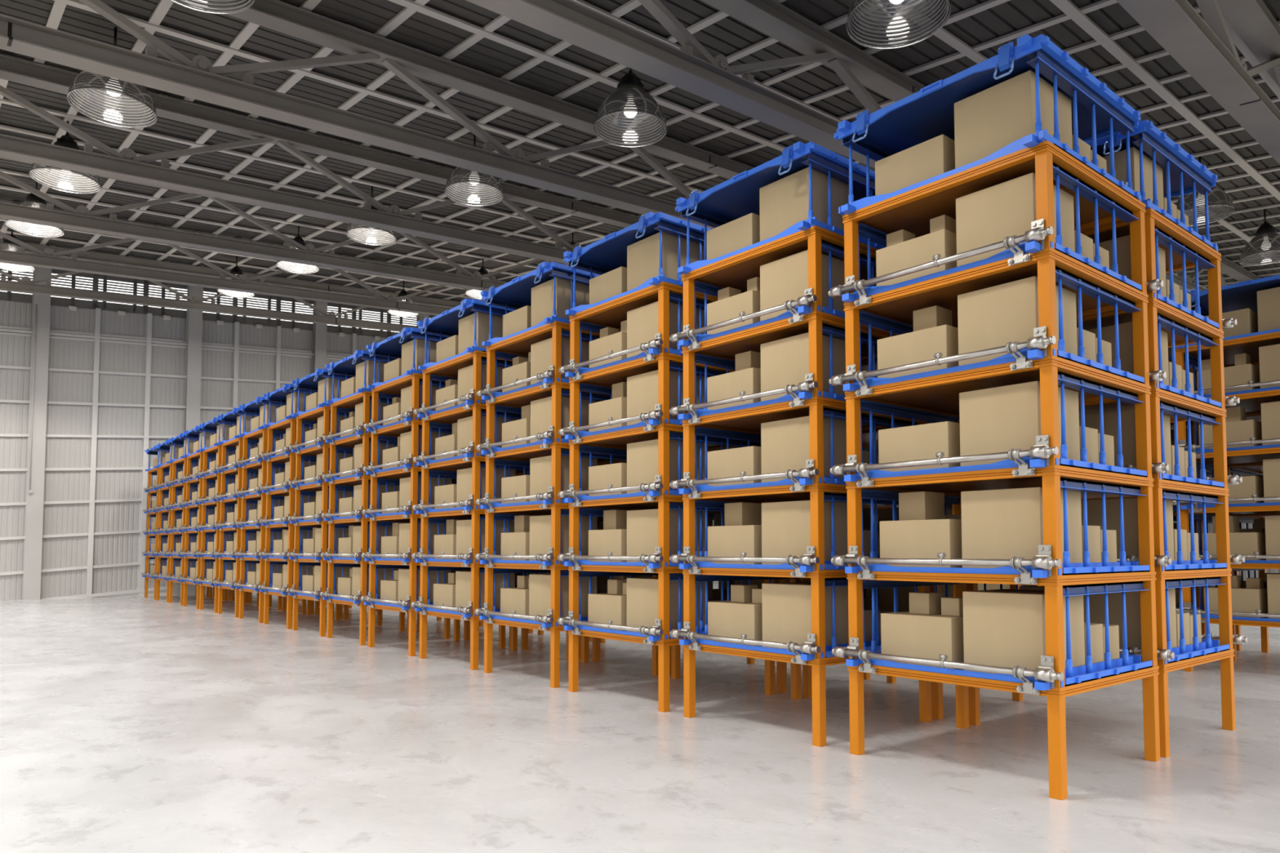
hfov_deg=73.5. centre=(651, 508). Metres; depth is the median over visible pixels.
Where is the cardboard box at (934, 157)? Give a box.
[875,133,955,195]
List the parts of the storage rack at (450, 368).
post, shelf frame, shelf frame, shelf frame, shelf frame, shelf frame, shelf frame, post, post, post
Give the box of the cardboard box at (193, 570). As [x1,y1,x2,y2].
[190,567,195,578]
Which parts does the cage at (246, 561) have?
rod, header rail, rod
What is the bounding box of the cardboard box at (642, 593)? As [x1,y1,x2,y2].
[626,577,705,631]
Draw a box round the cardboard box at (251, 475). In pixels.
[235,473,258,493]
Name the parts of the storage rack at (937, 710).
post, shelf frame, shelf frame, post, shelf frame, post, post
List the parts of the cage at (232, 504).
header rail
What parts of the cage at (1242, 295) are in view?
roof frame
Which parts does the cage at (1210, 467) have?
header rail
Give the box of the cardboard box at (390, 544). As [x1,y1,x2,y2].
[381,536,399,558]
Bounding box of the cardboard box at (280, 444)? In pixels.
[275,438,285,455]
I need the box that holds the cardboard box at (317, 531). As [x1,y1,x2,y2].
[315,528,348,553]
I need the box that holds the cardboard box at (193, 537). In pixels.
[181,536,196,550]
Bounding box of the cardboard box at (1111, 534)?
[1100,529,1116,562]
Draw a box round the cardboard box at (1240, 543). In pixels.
[1202,532,1266,559]
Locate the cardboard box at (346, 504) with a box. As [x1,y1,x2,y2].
[338,497,353,517]
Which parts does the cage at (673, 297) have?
rod, header rail, rod, header rail, rod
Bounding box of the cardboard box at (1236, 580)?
[1231,575,1241,587]
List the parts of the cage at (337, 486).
rod, header rail, rod, header rail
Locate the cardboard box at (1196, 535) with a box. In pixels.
[1186,533,1199,560]
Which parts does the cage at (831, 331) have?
rod, rod, header rail, rod, header rail, rod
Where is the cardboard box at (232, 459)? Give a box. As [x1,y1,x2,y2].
[228,453,235,468]
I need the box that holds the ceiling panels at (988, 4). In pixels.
[774,0,1279,276]
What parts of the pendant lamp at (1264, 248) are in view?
lamp shade, hanging rod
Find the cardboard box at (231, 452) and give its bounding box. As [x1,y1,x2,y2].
[215,451,235,467]
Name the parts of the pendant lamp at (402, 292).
lamp shade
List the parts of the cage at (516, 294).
rod, roof frame, rod, rod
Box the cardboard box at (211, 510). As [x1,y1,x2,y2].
[196,509,214,527]
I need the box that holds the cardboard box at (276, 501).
[257,499,284,519]
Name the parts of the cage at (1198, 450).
rod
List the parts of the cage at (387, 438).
rod, header rail, rod, header rail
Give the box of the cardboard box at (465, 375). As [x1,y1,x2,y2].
[457,364,505,404]
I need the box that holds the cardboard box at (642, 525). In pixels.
[626,508,705,562]
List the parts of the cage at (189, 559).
header rail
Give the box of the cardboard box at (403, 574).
[398,568,450,602]
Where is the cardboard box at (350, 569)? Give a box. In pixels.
[349,568,352,577]
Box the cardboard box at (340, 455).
[316,453,352,476]
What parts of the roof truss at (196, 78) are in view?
joint plate, joint plate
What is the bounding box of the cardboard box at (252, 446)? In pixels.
[235,444,257,462]
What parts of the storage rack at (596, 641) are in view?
post, post, post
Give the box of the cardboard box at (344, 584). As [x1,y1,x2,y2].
[337,577,352,599]
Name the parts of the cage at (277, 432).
rod, header rail, header rail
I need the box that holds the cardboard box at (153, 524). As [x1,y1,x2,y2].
[151,522,155,529]
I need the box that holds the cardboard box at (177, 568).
[175,566,180,577]
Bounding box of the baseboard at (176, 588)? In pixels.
[40,585,235,599]
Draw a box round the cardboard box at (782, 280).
[760,249,844,321]
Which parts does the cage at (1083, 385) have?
rod, rod, rod, header rail, rod, rod, rod, header rail, rod, rod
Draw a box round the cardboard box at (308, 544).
[302,538,315,556]
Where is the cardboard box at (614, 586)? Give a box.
[607,579,626,594]
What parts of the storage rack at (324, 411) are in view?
post, shelf frame, shelf frame, shelf frame, shelf frame, shelf frame, post, shelf frame, post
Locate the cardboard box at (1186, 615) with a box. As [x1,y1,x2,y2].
[1175,612,1190,647]
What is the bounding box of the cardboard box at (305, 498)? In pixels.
[284,495,315,519]
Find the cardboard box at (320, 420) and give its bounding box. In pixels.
[316,415,349,438]
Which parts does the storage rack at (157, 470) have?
post, shelf frame, shelf frame, shelf frame, shelf frame, post, post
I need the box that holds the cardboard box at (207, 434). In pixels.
[199,431,217,448]
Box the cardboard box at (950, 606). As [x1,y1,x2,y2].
[941,596,963,616]
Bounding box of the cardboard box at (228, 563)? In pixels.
[213,561,233,580]
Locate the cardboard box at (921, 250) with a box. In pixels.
[875,228,956,286]
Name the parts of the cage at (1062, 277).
rod, rod, header rail, rod, rod, rod, header rail, rod, rod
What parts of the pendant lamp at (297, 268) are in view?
lamp shade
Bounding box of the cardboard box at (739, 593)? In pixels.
[730,584,757,602]
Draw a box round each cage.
[142,536,164,555]
[142,557,164,577]
[143,493,168,513]
[143,515,167,534]
[144,445,168,471]
[144,471,168,492]
[153,557,177,579]
[154,535,177,555]
[155,440,182,466]
[155,466,182,488]
[155,489,182,511]
[155,513,181,533]
[166,534,192,556]
[166,558,191,581]
[167,511,197,533]
[168,432,199,462]
[168,462,198,485]
[168,486,198,509]
[180,558,208,583]
[181,533,208,556]
[182,425,217,457]
[182,456,215,481]
[182,482,215,506]
[182,508,214,531]
[196,559,226,585]
[197,506,235,530]
[197,532,234,557]
[198,477,235,503]
[199,417,236,450]
[199,449,235,477]
[214,560,248,588]
[215,531,248,557]
[216,502,257,528]
[217,407,259,444]
[217,442,257,472]
[217,472,258,500]
[235,560,272,591]
[236,529,282,558]
[237,466,284,497]
[237,498,284,527]
[238,396,286,436]
[238,433,283,466]
[260,560,302,594]
[261,493,315,525]
[261,526,312,559]
[262,383,318,426]
[262,423,313,459]
[262,458,316,493]
[288,562,351,599]
[289,486,353,523]
[289,524,348,559]
[290,448,353,488]
[291,368,355,417]
[291,410,349,452]
[322,563,409,604]
[323,521,392,560]
[324,350,396,404]
[324,438,397,481]
[324,480,399,520]
[325,396,392,443]
[364,518,446,562]
[364,564,462,609]
[365,425,452,474]
[365,471,456,517]
[366,327,448,388]
[366,378,445,431]
[414,565,546,617]
[415,514,514,564]
[416,298,514,370]
[416,462,529,514]
[417,357,512,417]
[417,409,521,466]
[479,568,630,627]
[480,261,599,346]
[480,389,610,454]
[480,448,626,509]
[480,509,603,565]
[481,329,599,400]
[563,211,711,315]
[564,292,710,377]
[564,361,726,439]
[564,431,760,502]
[564,502,724,568]
[564,570,743,641]
[675,141,884,274]
[679,240,875,346]
[679,323,879,420]
[679,407,916,494]
[679,492,898,572]
[679,574,898,660]
[833,34,1141,215]
[841,163,1142,302]
[843,266,1144,391]
[844,371,1146,481]
[844,477,1149,577]
[845,579,1152,690]
[862,447,876,451]
[873,503,952,515]
[945,584,947,597]
[983,576,1229,664]
[1084,119,1217,251]
[1153,226,1218,328]
[1155,313,1221,408]
[1159,401,1224,488]
[1161,489,1226,571]
[1168,355,1191,367]
[1173,516,1195,522]
[1174,274,1279,348]
[1180,461,1279,509]
[1183,353,1279,398]
[1184,421,1279,453]
[1188,514,1279,563]
[1189,584,1279,622]
[1206,471,1212,477]
[1230,468,1262,475]
[1233,568,1266,581]
[1239,517,1254,528]
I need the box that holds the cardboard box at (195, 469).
[192,466,198,478]
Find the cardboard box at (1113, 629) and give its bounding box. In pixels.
[1102,624,1119,661]
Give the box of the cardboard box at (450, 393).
[435,384,457,410]
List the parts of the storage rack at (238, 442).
post, shelf frame, shelf frame, shelf frame, shelf frame, shelf frame, shelf frame, post, post, post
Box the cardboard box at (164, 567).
[161,565,166,575]
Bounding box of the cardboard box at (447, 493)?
[434,484,457,509]
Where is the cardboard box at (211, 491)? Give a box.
[208,487,215,500]
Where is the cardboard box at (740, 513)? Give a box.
[724,502,761,525]
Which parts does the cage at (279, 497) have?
rod, header rail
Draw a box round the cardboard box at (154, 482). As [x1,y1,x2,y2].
[152,479,156,488]
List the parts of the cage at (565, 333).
rod, header rail, rod, header rail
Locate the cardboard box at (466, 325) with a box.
[457,311,502,354]
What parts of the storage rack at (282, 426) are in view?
post, shelf frame, shelf frame, shelf frame, shelf frame, shelf frame, shelf frame, post, post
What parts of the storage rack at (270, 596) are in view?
post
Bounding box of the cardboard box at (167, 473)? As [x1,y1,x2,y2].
[156,471,168,484]
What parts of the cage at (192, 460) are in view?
header rail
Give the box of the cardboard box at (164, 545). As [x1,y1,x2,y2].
[162,542,167,551]
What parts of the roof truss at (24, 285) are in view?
joint plate, joint plate, joint plate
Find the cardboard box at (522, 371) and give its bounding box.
[502,361,530,392]
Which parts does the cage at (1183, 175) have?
rod, roof frame, rod, rod, rod, rod, rod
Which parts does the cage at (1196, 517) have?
rod, header rail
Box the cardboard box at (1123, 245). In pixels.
[1098,235,1166,297]
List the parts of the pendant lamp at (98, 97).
lamp shade, bulb, hanging rod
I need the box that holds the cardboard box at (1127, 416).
[1079,408,1171,474]
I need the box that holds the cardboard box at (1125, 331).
[1086,321,1168,385]
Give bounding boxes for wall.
[0,300,714,599]
[876,477,1279,581]
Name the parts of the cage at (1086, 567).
rod, rod, rod, header rail, rod, rod, header rail, rod, rod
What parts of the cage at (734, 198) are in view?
rod, rod, roof frame, rod, rod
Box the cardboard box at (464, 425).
[457,415,515,456]
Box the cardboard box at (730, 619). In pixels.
[707,600,762,646]
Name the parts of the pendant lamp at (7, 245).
lamp shade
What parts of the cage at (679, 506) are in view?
rod, rod, header rail, rod, rod, header rail, rod, rod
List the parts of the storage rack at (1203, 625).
post, post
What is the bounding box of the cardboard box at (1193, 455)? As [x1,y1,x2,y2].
[1184,450,1196,478]
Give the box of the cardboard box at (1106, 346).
[1095,337,1111,367]
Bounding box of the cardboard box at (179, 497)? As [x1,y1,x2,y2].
[177,494,182,506]
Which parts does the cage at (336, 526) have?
rod, header rail, rod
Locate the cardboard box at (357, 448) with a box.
[354,442,397,474]
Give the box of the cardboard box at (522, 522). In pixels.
[514,515,533,532]
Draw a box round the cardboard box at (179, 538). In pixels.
[167,537,180,549]
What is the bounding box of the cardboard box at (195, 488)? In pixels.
[182,487,198,504]
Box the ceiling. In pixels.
[0,0,1279,302]
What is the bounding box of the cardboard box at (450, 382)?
[445,378,457,386]
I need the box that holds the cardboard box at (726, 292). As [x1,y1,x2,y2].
[717,286,741,300]
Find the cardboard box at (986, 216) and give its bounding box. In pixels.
[955,172,1075,266]
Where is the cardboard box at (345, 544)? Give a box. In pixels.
[337,537,352,557]
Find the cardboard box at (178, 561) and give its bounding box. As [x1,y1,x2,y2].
[166,560,179,576]
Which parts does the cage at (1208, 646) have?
rod, rod, header rail, rod, rod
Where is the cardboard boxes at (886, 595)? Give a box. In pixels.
[197,346,1275,641]
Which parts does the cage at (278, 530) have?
rod, header rail, rod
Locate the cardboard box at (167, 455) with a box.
[164,453,169,463]
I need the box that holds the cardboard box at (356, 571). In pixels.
[351,567,399,597]
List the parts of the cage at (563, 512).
rod, rod, header rail, rod, header rail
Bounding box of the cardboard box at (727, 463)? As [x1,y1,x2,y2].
[707,445,761,486]
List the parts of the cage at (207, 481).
header rail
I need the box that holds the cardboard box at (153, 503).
[151,500,155,511]
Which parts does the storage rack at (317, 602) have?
post, post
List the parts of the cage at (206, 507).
header rail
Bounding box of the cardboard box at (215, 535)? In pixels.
[213,533,234,551]
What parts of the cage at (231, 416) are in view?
rod, roof frame, rod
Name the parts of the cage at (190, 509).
rod, header rail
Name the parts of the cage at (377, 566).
rod, header rail, rod, rod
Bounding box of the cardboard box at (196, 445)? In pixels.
[193,440,199,453]
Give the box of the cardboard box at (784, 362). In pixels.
[760,332,845,401]
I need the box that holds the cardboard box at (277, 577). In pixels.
[272,573,283,591]
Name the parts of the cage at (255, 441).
header rail, rod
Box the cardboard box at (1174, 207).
[1163,197,1177,218]
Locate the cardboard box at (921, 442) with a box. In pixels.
[878,421,960,471]
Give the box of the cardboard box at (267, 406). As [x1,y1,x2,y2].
[259,404,282,426]
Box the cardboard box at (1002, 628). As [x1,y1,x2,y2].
[962,588,1084,673]
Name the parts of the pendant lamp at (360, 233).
lamp shade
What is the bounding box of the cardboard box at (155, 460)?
[153,457,157,467]
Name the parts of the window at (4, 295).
frame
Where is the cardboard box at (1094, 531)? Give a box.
[1081,524,1101,562]
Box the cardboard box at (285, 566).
[282,564,320,587]
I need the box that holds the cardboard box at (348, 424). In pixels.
[340,416,355,437]
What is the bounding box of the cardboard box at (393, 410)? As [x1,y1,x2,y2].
[382,402,400,425]
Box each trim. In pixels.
[0,53,631,248]
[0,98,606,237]
[0,124,584,247]
[0,168,537,268]
[0,185,522,276]
[0,201,480,300]
[0,218,464,289]
[0,230,481,300]
[0,325,351,359]
[0,364,291,383]
[0,399,238,409]
[0,433,176,438]
[0,466,153,471]
[0,497,155,506]
[0,528,150,540]
[0,560,154,575]
[28,304,36,493]
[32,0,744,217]
[39,177,537,280]
[48,244,450,300]
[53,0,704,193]
[85,307,101,594]
[138,313,152,595]
[231,321,239,410]
[275,325,281,390]
[351,333,356,355]
[388,0,786,151]
[572,0,1208,288]
[933,27,1279,262]
[1049,0,1279,200]
[1223,17,1279,99]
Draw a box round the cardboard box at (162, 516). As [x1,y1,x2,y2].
[161,515,167,523]
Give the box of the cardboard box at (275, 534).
[256,531,282,551]
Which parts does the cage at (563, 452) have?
rod, rod, header rail, rod, header rail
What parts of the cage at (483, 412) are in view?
rod, header rail, rod, header rail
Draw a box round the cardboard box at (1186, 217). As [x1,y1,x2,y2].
[1177,208,1188,226]
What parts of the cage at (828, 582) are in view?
rod, rod, rod, header rail, rod, header rail, rod, rod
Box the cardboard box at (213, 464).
[208,460,216,473]
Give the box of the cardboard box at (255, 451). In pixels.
[249,446,258,462]
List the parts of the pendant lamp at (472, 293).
lamp shade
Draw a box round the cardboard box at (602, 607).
[587,593,626,631]
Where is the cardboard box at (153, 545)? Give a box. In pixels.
[151,543,155,551]
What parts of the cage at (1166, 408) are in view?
rod, rod, header rail, rod, rod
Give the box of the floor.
[0,581,1279,852]
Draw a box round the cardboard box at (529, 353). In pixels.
[528,351,530,361]
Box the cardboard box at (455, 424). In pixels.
[452,422,457,434]
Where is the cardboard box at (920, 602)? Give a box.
[908,591,942,614]
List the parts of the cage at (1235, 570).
header rail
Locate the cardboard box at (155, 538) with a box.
[155,537,166,550]
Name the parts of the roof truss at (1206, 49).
joint plate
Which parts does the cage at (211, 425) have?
rod, roof frame, rod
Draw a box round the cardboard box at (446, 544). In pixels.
[433,534,456,559]
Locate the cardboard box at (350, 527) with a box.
[348,525,357,537]
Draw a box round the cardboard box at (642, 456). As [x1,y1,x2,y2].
[626,439,705,493]
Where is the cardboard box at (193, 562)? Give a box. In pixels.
[180,560,195,577]
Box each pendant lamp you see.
[0,229,35,271]
[4,182,64,237]
[29,120,101,194]
[66,26,157,128]
[170,0,255,13]
[217,256,254,297]
[275,225,319,273]
[346,186,395,244]
[387,280,418,316]
[444,133,503,206]
[465,258,490,298]
[555,232,575,266]
[593,67,666,146]
[846,0,951,48]
[1174,155,1235,226]
[1239,208,1279,265]
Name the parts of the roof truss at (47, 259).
joint plate, joint plate, joint plate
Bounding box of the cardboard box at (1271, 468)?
[1262,458,1279,502]
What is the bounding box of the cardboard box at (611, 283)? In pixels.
[589,266,626,304]
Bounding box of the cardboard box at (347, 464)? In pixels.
[339,457,354,477]
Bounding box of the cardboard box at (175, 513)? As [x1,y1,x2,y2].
[168,513,182,521]
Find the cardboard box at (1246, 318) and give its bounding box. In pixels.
[1204,307,1257,337]
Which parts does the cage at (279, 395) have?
rod, roof frame, rod, rod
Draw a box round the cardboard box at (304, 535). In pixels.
[283,529,312,552]
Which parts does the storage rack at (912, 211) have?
mounting plate, mounting plate, mounting plate, mounting plate, mounting plate, post, post, shelf frame, shelf frame, shelf frame, shelf frame, shelf frame, shelf frame, mounting plate, mounting plate, mounting plate, mounting plate, mounting plate, post, post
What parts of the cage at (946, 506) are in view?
header rail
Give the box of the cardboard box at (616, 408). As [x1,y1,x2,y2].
[588,396,626,431]
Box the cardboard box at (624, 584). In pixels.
[622,582,626,595]
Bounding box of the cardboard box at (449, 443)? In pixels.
[435,434,457,460]
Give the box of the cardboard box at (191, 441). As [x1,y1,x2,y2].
[183,439,199,454]
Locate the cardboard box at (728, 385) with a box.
[706,367,760,409]
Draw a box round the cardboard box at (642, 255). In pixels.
[626,231,704,291]
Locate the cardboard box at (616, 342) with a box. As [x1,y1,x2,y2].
[589,331,626,368]
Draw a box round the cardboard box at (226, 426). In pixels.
[216,423,235,442]
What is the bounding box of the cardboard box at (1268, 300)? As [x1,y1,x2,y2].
[1257,286,1279,332]
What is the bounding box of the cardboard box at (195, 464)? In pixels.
[182,462,198,478]
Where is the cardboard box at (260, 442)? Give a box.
[258,435,283,454]
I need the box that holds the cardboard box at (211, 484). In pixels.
[197,483,215,498]
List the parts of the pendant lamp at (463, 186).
lamp shade, hanging rod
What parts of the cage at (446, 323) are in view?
rod, roof frame, rod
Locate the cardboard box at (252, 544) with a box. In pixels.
[248,540,257,555]
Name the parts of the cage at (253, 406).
rod, roof frame, rod, rod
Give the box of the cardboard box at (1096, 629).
[1084,622,1103,664]
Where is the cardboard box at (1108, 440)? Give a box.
[1097,433,1114,466]
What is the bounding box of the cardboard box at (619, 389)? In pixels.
[612,382,626,398]
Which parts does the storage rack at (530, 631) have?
post, post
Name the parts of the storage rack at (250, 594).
post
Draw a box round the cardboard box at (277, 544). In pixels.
[273,539,283,556]
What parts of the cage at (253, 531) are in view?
rod, header rail, rod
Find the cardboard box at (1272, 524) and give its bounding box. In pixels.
[1264,515,1279,560]
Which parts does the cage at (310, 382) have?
rod, roof frame, rod, rod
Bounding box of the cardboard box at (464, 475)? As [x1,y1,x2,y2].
[456,467,515,507]
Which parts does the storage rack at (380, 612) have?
post, post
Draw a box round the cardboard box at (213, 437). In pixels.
[209,433,216,446]
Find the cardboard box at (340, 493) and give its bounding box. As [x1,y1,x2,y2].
[315,490,353,514]
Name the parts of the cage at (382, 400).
rod, header rail, rod, header rail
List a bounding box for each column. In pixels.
[21,266,51,599]
[179,284,203,595]
[311,300,327,373]
[416,313,429,326]
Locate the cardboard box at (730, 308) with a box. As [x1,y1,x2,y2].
[706,289,759,334]
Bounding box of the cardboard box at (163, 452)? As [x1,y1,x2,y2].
[157,450,168,465]
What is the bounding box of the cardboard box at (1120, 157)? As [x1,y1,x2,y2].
[1102,146,1164,209]
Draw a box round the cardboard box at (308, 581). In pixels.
[302,574,314,594]
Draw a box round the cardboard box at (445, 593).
[433,583,455,611]
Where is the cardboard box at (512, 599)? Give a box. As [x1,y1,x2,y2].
[500,587,528,619]
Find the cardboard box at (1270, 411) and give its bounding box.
[1260,400,1279,445]
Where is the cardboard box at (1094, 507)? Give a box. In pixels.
[1080,497,1174,560]
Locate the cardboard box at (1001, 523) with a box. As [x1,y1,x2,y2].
[960,487,1082,568]
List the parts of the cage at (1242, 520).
header rail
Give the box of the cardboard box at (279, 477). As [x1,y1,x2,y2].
[274,471,284,488]
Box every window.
[0,268,33,303]
[50,268,187,318]
[202,287,313,330]
[326,302,417,337]
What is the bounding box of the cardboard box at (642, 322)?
[626,301,704,358]
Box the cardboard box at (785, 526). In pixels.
[761,500,847,564]
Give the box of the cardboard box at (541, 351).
[530,337,589,384]
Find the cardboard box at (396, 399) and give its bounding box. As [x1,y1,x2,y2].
[392,396,400,404]
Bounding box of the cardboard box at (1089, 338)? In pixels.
[1076,327,1096,361]
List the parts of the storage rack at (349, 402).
post, shelf frame, shelf frame, shelf frame, shelf frame, shelf frame, shelf frame, post, post, post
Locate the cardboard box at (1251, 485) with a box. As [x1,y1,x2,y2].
[1208,475,1264,503]
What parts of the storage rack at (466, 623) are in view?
post, post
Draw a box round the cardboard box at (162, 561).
[154,559,166,573]
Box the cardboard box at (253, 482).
[248,478,257,493]
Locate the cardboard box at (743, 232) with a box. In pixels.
[706,213,759,259]
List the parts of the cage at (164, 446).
roof frame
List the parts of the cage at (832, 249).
rod, rod, header rail, rod, header rail, rod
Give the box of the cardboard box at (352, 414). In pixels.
[349,411,355,417]
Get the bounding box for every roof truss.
[0,0,754,229]
[0,53,639,264]
[0,156,555,291]
[0,200,506,315]
[0,239,460,332]
[466,0,1261,290]
[1115,0,1279,164]
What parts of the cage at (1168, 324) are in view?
rod, rod, header rail, rod, rod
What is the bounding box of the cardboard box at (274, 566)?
[256,563,283,584]
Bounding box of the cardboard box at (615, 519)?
[603,509,628,529]
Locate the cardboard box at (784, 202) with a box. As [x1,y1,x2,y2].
[759,167,848,241]
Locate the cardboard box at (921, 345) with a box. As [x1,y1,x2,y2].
[877,324,958,377]
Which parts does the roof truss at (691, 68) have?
joint plate, joint plate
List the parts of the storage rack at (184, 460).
post, shelf frame, shelf frame, shelf frame, shelf frame, shelf frame, post, post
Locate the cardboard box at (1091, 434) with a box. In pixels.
[1079,426,1098,463]
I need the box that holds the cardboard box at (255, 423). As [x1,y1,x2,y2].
[250,416,259,431]
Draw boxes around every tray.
[145,466,159,471]
[154,553,166,555]
[155,484,168,488]
[155,507,168,511]
[155,530,167,533]
[156,460,172,466]
[166,554,181,556]
[166,577,190,581]
[167,529,182,533]
[168,480,183,485]
[168,504,182,509]
[169,455,187,462]
[180,579,206,583]
[181,554,197,556]
[182,475,199,481]
[182,502,198,506]
[182,528,197,531]
[183,448,203,457]
[196,581,217,585]
[197,526,215,530]
[197,554,218,557]
[198,498,216,503]
[199,470,217,477]
[200,442,222,450]
[214,583,244,588]
[215,554,235,557]
[216,524,236,528]
[217,434,243,444]
[217,465,240,472]
[217,494,237,500]
[235,586,258,591]
[236,555,263,558]
[237,489,261,497]
[237,522,260,527]
[238,457,265,466]
[239,425,267,436]
[260,588,286,594]
[261,520,288,525]
[261,555,287,559]
[262,449,293,459]
[262,484,293,493]
[263,414,296,426]
[288,592,337,599]
[289,516,321,523]
[289,555,325,559]
[290,478,328,488]
[291,440,329,452]
[292,401,331,417]
[322,595,380,604]
[323,555,368,560]
[324,471,369,481]
[324,513,365,520]
[325,430,371,443]
[326,386,371,404]
[364,556,420,562]
[364,600,433,609]
[365,462,421,474]
[365,509,420,517]
[366,416,422,431]
[367,368,422,388]
[414,607,500,617]
[415,557,484,564]
[416,504,484,514]
[417,344,486,370]
[417,399,486,417]
[417,451,485,466]
[479,614,587,627]
[480,437,568,454]
[480,497,568,509]
[480,558,568,565]
[481,377,569,400]
[482,314,570,346]
[564,347,683,377]
[564,417,683,439]
[564,488,682,502]
[564,560,683,568]
[564,621,704,641]
[565,273,683,315]
[677,216,884,274]
[679,305,844,346]
[679,390,845,420]
[679,475,845,494]
[679,560,848,572]
[679,633,880,660]
[838,128,1141,215]
[841,240,1142,302]
[843,348,1144,391]
[844,456,1146,481]
[844,560,1149,577]
[845,651,1152,690]
[1141,639,1229,664]
[1142,198,1217,251]
[1153,292,1218,328]
[1155,382,1221,408]
[1159,473,1224,488]
[1161,559,1226,571]
[1174,328,1279,348]
[1180,502,1279,509]
[1184,444,1279,453]
[1189,613,1279,622]
[1203,386,1279,398]
[1216,560,1279,563]
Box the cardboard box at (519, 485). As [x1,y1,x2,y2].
[501,475,529,503]
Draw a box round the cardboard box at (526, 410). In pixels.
[521,404,530,418]
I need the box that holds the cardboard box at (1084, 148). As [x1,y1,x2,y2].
[1071,134,1090,161]
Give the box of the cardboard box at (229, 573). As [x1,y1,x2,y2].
[225,569,233,582]
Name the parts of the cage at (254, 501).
rod, header rail, rod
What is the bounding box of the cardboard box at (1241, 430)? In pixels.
[1199,419,1262,448]
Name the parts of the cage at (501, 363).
rod, header rail, rod, header rail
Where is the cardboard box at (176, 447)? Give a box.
[169,444,182,460]
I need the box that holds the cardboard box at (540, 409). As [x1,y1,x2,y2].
[530,395,597,443]
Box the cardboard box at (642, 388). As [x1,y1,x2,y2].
[626,369,704,425]
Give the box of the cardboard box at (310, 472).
[304,465,316,483]
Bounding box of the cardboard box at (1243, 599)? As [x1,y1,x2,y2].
[1204,586,1267,617]
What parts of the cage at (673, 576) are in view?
rod, rod, header rail, rod, header rail, rod, rod, rod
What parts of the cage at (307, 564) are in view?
rod, header rail, rod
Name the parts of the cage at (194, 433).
rod, roof frame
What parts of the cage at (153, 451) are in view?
roof frame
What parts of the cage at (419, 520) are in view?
rod, header rail, rod, header rail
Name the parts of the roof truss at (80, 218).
joint plate, joint plate, joint plate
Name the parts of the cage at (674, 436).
rod, rod, header rail, rod, rod, header rail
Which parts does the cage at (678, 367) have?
rod, rod, header rail, rod, header rail, rod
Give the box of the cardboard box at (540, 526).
[528,515,597,560]
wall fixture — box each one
[67,305,76,311]
[116,310,125,315]
[162,315,170,319]
[216,320,223,325]
[255,324,262,328]
[293,328,299,333]
[337,332,344,337]
[373,335,380,340]
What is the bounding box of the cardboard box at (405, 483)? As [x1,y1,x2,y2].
[399,476,452,512]
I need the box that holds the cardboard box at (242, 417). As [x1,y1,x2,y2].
[236,414,255,435]
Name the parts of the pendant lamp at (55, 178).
lamp shade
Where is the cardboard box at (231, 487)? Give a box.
[227,483,235,497]
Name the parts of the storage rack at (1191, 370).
shelf frame, shelf frame, post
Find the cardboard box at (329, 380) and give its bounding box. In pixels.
[317,377,345,404]
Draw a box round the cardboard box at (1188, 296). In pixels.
[1179,288,1191,309]
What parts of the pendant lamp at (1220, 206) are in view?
lamp shade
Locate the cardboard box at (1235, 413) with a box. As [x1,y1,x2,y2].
[1225,406,1245,422]
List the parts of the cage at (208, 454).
rod, header rail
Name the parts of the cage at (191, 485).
header rail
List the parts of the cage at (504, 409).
rod, header rail, rod, header rail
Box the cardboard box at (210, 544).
[207,542,213,555]
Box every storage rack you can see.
[141,467,208,599]
[152,462,224,602]
[164,457,227,605]
[178,451,258,608]
[195,444,281,613]
[204,586,214,597]
[213,437,306,617]
[227,589,231,599]
[231,589,301,603]
[233,428,333,622]
[248,591,319,604]
[257,417,340,629]
[268,595,343,607]
[286,405,405,636]
[292,597,351,613]
[315,600,405,618]
[320,391,450,645]
[343,604,441,624]
[360,373,505,656]
[377,608,483,626]
[410,350,568,670]
[416,613,533,638]
[463,475,592,647]
[474,320,658,688]
[520,474,604,659]
[556,281,774,712]
[592,461,755,674]
[669,225,931,746]
[683,447,870,693]
[801,358,1022,719]
[827,140,1174,799]
[966,208,1248,757]
[1037,359,1201,629]
[1170,369,1240,650]
[1172,331,1279,671]
[1226,364,1279,661]
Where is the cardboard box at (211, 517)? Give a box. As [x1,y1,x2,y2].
[208,514,214,528]
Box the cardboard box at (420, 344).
[401,338,436,375]
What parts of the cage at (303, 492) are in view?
rod, header rail, rod, header rail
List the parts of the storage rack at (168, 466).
post, shelf frame, shelf frame, shelf frame, shelf frame, post, post, post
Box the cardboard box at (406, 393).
[400,384,442,420]
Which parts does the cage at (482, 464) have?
rod, header rail, rod, header rail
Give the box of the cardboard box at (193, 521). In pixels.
[191,516,197,528]
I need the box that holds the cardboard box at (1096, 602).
[1083,587,1177,649]
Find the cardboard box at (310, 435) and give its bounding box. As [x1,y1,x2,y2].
[305,428,317,447]
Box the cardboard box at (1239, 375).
[1197,364,1260,394]
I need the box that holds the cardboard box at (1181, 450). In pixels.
[1170,444,1185,476]
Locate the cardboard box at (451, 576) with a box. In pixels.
[448,572,455,583]
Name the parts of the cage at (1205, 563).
rod, rod, header rail, rod, rod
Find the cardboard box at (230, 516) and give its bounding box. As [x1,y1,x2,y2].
[226,511,234,526]
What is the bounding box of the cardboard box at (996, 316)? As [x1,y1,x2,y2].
[957,275,1077,365]
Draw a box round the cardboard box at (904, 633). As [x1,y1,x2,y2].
[880,611,964,669]
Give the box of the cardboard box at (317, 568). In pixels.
[314,565,357,593]

